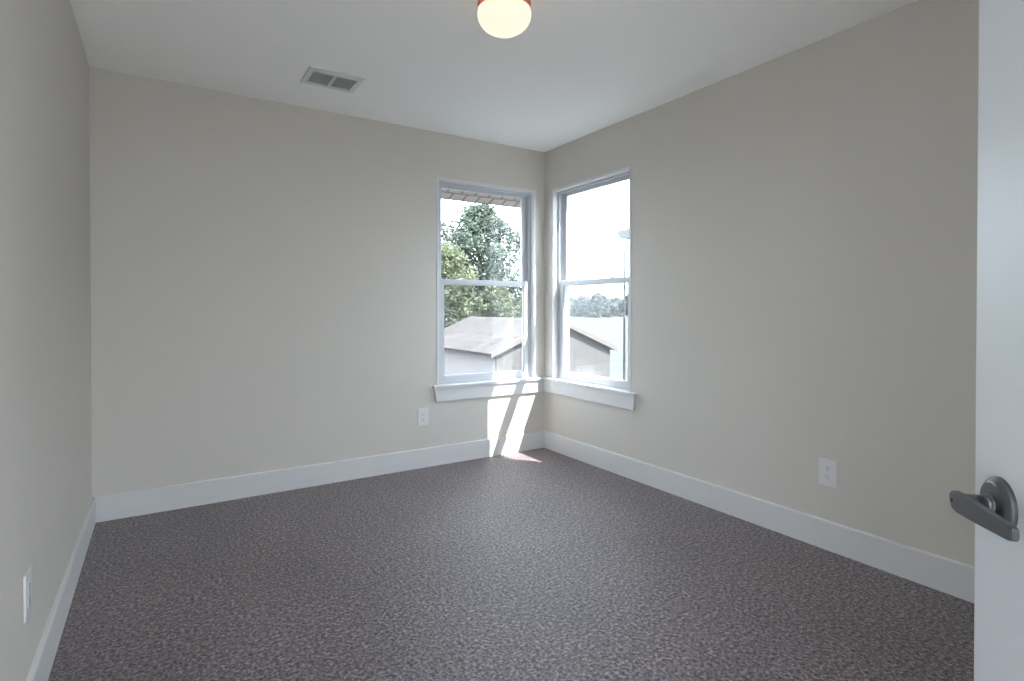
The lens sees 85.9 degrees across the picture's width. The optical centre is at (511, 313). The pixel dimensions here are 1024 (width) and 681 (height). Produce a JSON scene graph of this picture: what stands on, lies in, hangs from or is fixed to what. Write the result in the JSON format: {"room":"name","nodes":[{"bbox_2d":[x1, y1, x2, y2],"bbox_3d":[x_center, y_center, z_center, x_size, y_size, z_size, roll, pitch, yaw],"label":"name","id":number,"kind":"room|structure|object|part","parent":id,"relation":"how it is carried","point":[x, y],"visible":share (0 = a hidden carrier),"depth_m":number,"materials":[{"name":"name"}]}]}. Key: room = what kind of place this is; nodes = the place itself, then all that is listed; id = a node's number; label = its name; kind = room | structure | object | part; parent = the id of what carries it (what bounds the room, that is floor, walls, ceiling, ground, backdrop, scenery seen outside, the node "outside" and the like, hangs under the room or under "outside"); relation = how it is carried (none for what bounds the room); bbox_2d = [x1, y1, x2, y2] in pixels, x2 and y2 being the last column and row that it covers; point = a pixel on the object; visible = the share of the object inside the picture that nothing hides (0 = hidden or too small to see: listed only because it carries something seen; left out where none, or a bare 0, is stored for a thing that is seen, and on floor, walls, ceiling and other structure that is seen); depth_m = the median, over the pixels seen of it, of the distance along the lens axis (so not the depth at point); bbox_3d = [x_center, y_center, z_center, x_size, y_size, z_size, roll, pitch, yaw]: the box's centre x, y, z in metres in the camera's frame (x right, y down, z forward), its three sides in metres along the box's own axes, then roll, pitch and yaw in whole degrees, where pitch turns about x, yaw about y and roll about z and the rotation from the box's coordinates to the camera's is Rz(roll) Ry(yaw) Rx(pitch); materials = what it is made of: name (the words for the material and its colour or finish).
{"room":"empty bedroom","nodes":[
{"label":"empty bedroom","id":0,"kind":"room"},
{"bbox_2d":[0,0,91,680],"bbox_3d":[-1.239,-0.082,1.225,0.140,2.640,3.990,0,1,-33],"label":"wall","id":1,"kind":"structure","parent":0,"point":[46,409],"depth_m":1.71,"materials":[{"name":"beige paint"}]},
{"bbox_2d":[23,565,31,623],"bbox_3d":[-1.327,0.768,1.509,0.008,0.127,0.082,0,1,-33],"label":"wall outlet","id":2,"kind":"object","parent":1,"relation":"attached to","point":[27,579],"visible":1,"depth_m":1.49,"materials":[{"name":"white plastic"}]},
{"bbox_2d":[28,594,30,606],"bbox_3d":[-1.325,0.788,1.510,0.002,0.028,0.034,0,1,-33],"label":"receptacle","id":3,"kind":"object","parent":2,"relation":"attached to","point":[29,595],"depth_m":1.51,"materials":[{"name":"grey plastic"}]},
{"bbox_2d":[28,580,30,592],"bbox_3d":[-1.325,0.749,1.510,0.002,0.028,0.034,0,1,-33],"label":"receptacle","id":4,"kind":"object","parent":2,"relation":"attached to","point":[29,581],"depth_m":1.51,"materials":[{"name":"grey plastic"}]},
{"bbox_2d":[26,497,95,680],"bbox_3d":[-1.207,1.068,1.330,0.015,0.138,3.835,0,1,-33],"label":"baseboard","id":5,"kind":"structure","parent":1,"relation":"attached to","point":[40,669],"depth_m":1.95,"materials":[{"name":"white wood"}]},
{"bbox_2d":[89,66,543,496],"bbox_3d":[-1.090,-0.106,3.771,3.134,2.640,0.140,0,1,-33],"label":"wall","id":6,"kind":"structure","parent":0,"point":[264,272],"depth_m":3.40,"materials":[{"name":"beige paint"}]},
{"bbox_2d":[92,430,544,522],"bbox_3d":[-0.989,1.045,3.754,2.994,0.138,0.015,0,1,-33],"label":"baseboard","id":7,"kind":"structure","parent":6,"relation":"attached to","point":[108,507],"depth_m":3.50,"materials":[{"name":"white wood"}]},
{"bbox_2d":[418,407,427,425],"bbox_3d":[-0.642,0.745,3.978,0.082,0.127,0.008,0,1,-33],"label":"wall outlet","id":8,"kind":"object","parent":6,"relation":"attached to","point":[422,412],"visible":1,"depth_m":3.97,"materials":[{"name":"white plastic"}]},
{"bbox_2d":[441,188,519,207],"bbox_3d":[-1.554,-1.163,3.803,4.130,0.406,0.430,0,1,-33],"label":"roof eave","id":9,"kind":"object","parent":6,"relation":"attached to","point":[447,194],"depth_m":4.74,"materials":[{"name":"grey wood"}]},
{"bbox_2d":[432,177,543,401],"bbox_3d":[-0.200,-0.182,4.331,0.993,1.646,0.194,0,1,-33],"label":"window","id":10,"kind":"structure","parent":6,"relation":"in","point":[487,384],"depth_m":4.37,"materials":[{"name":"white wood"}]},
{"bbox_3d":[-0.232,-0.596,4.350,0.822,0.745,0.026,0,1,-33],"label":"sash","id":11,"kind":"part","parent":10,"relation":"part of","materials":[{"name":"clear glass"}]},
{"bbox_3d":[-0.212,0.124,4.325,0.822,0.772,0.028,0,1,-33],"label":"sash","id":12,"kind":"part","parent":10,"relation":"part of","materials":[{"name":"glass"}]},
{"bbox_2d":[70,0,917,151],"bbox_3d":[0.044,-1.361,2.117,2.994,0.100,3.850,0,1,-33],"label":"ceiling","id":13,"kind":"structure","parent":0,"point":[578,69],"depth_m":2.75,"materials":[{"name":"white paint"}]},
{"bbox_2d":[300,66,364,92],"bbox_3d":[-1.012,-1.316,3.103,0.297,0.007,0.240,0,1,-33],"label":"ceiling vent","id":14,"kind":"object","parent":13,"relation":"in","point":[316,76],"visible":1,"depth_m":3.10,"materials":[{"name":"white metal"}]},
{"bbox_2d":[477,0,530,37],"bbox_3d":[-0.032,-1.240,2.300,0.226,0.144,0.226,0,1,-33],"label":"ceiling lamp","id":15,"kind":"object","parent":13,"relation":"attached to","point":[498,18],"visible":1,"depth_m":2.24,"materials":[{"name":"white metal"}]},
{"bbox_2d":[48,448,973,680],"bbox_3d":[0.082,1.180,2.081,2.994,0.100,3.990,0,1,-33],"label":"floor","id":16,"kind":"structure","parent":0,"point":[540,564],"depth_m":2.20,"materials":[{"name":"carpet"}]},
{"bbox_2d":[544,0,978,566],"bbox_3d":[1.364,-0.098,2.973,0.140,2.640,4.130,0,1,-33],"label":"wall","id":17,"kind":"structure","parent":0,"point":[804,224],"depth_m":2.67,"materials":[{"name":"beige paint"}]},
{"bbox_2d":[543,165,637,409],"bbox_3d":[0.607,-0.180,4.142,0.194,1.646,1.062,0,1,-33],"label":"window","id":18,"kind":"structure","parent":17,"relation":"in","point":[603,390],"depth_m":4.32,"materials":[{"name":"white wood"}]},
{"bbox_3d":[0.668,0.132,4.157,0.010,0.764,0.832,0,1,-33],"label":"screen frame","id":19,"kind":"part","parent":18,"relation":"part of","materials":[{"name":"grey plastic"}]},
{"bbox_3d":[0.638,-0.229,4.134,0.086,1.534,0.876,0,1,-33],"label":"frame","id":20,"kind":"part","parent":18,"relation":"part of","materials":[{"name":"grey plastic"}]},
{"bbox_3d":[0.619,0.126,4.125,0.028,0.772,0.824,0,1,-33],"label":"sash","id":21,"kind":"part","parent":18,"relation":"part of","materials":[{"name":"glass"}]},
{"bbox_3d":[0.650,-0.594,4.139,0.026,0.745,0.824,0,1,-33],"label":"sash","id":22,"kind":"part","parent":18,"relation":"part of","materials":[{"name":"grey plastic"}]},
{"bbox_2d":[544,431,974,602],"bbox_3d":[1.303,1.053,2.935,0.015,0.138,3.835,0,1,-33],"label":"baseboard","id":23,"kind":"structure","parent":17,"relation":"attached to","point":[951,577],"depth_m":2.74,"materials":[{"name":"white wood"}]},
{"bbox_2d":[819,458,836,487],"bbox_3d":[1.505,0.758,2.622,0.008,0.127,0.082,0,1,-33],"label":"wall outlet","id":24,"kind":"object","parent":17,"relation":"attached to","point":[827,468],"visible":1,"depth_m":2.62,"materials":[{"name":"white plastic"}]},
{"bbox_2d":[824,473,830,479],"bbox_3d":[1.503,0.777,2.621,0.002,0.028,0.034,0,1,-33],"label":"receptacle","id":25,"kind":"object","parent":24,"relation":"attached to","point":[827,476],"depth_m":2.62,"materials":[{"name":"grey plastic"}]},
{"bbox_2d":[824,465,830,471],"bbox_3d":[1.503,0.738,2.620,0.002,0.028,0.034,0,1,-33],"label":"receptacle","id":26,"kind":"object","parent":24,"relation":"attached to","point":[827,468],"depth_m":2.62,"materials":[{"name":"grey plastic"}]},
{"bbox_3d":[1.119,-0.075,0.448,2.994,2.640,0.140,0,1,-33],"label":"wall","id":27,"kind":"structure","parent":0,"visible":0},
{"bbox_2d":[949,0,1023,680],"bbox_3d":[0.539,0.122,0.416,0.133,2.023,0.620,0,1,16],"label":"door","id":28,"kind":"structure","parent":27,"relation":"in","point":[996,507],"depth_m":0.66,"materials":[{"name":"white painted wood"},{"name":"dark satin metal"}]},
{"bbox_3d":[0.533,0.230,0.625,0.008,0.025,0.128,0,1,16],"label":"blade","id":29,"kind":"part","parent":28,"relation":"part of","materials":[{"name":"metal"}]},
{"label":"outside","id":30,"kind":"structure","parent":0,"visible":0},
{"bbox_2d":[445,315,627,380],"bbox_3d":[17.020,2.089,228.962,570.000,0.500,480.000,0,1,-33],"label":"ground","id":31,"kind":"structure","parent":30,"point":[609,329],"depth_m":90.90,"materials":[{"name":"white"}]},
{"bbox_2d":[441,241,479,327],"bbox_3d":[-4.181,-0.272,30.967,4.952,7.882,4.814,0,1,-7],"label":"tree","id":32,"kind":"object","parent":31,"relation":"on","point":[450,259],"visible":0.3,"depth_m":30.65,"materials":[{"name":"green plant"}]},
{"bbox_2d":[441,202,521,316],"bbox_3d":[-4.000,-4.328,58.432,11.496,15.500,13.875,0,1,29],"label":"tree","id":33,"kind":"object","parent":31,"relation":"on","point":[482,223],"visible":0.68,"depth_m":56.74,"materials":[{"name":"green plant"}]},
{"bbox_2d":[471,286,521,317],"bbox_3d":[-1.350,0.565,44.064,6.281,6.421,5.160,1,1,44],"label":"tree","id":34,"kind":"object","parent":31,"relation":"on","point":[494,300],"visible":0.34,"depth_m":43.37,"materials":[{"name":"green plant"}]},
{"bbox_2d":[444,316,617,377],"bbox_3d":[-0.133,1.930,24.785,6.210,3.581,7.429,0,1,-33],"label":"shed","id":35,"kind":"object","parent":31,"relation":"on","point":[471,344],"visible":0.48,"depth_m":22.55,"materials":[{"name":"grey"}]},
{"bbox_2d":[569,296,575,314],"bbox_3d":[30.731,-3.731,292.513,15.549,12.971,15.043,0,1,33],"label":"tree","id":36,"kind":"object","parent":31,"relation":"on","point":[571,298],"visible":0.12,"depth_m":289.29,"materials":[{"name":"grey plant"}]},
{"bbox_2d":[569,294,590,316],"bbox_3d":[35.314,-3.448,270.193,15.549,12.770,15.043,0,1,-42],"label":"tree","id":37,"kind":"object","parent":31,"relation":"on","point":[576,310],"visible":0.58,"depth_m":268.01,"materials":[{"name":"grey plant"}]},
{"bbox_2d":[580,291,618,317],"bbox_3d":[38.629,-3.443,247.076,15.043,13.312,15.549,0,1,-26],"label":"tree","id":38,"kind":"object","parent":31,"relation":"on","point":[598,305],"visible":1,"depth_m":244.03,"materials":[{"name":"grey plant"}]},
{"bbox_2d":[610,296,625,315],"bbox_3d":[53.531,-3.336,288.590,15.549,12.039,15.043,0,1,-11],"label":"tree","id":39,"kind":"object","parent":31,"relation":"on","point":[615,299],"visible":0.27,"depth_m":285.64,"materials":[{"name":"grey plant"}]},
{"bbox_2d":[616,294,627,316],"bbox_3d":[57.341,-3.676,265.528,15.043,13.476,15.549,0,1,5],"label":"tree","id":40,"kind":"object","parent":31,"relation":"on","point":[620,302],"visible":0.33,"depth_m":263.66,"materials":[{"name":"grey plant"}]},
{"bbox_2d":[617,227,628,239],"bbox_3d":[8.978,0.033,12.562,7.500,7.600,10.900,0,1,-33],"label":"house","id":41,"kind":"structure","parent":31,"relation":"on","point":[624,233],"depth_m":14.97,"materials":[{"name":"grey"}]},
{"bbox_2d":[623,252,624,379],"bbox_3d":[4.219,0.714,20.659,0.099,6.090,0.099,0,1,-33],"label":"post","id":42,"kind":"object","parent":31,"relation":"on","point":[624,252],"visible":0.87,"depth_m":20.63,"materials":[{"name":"black metal"}]}
]}

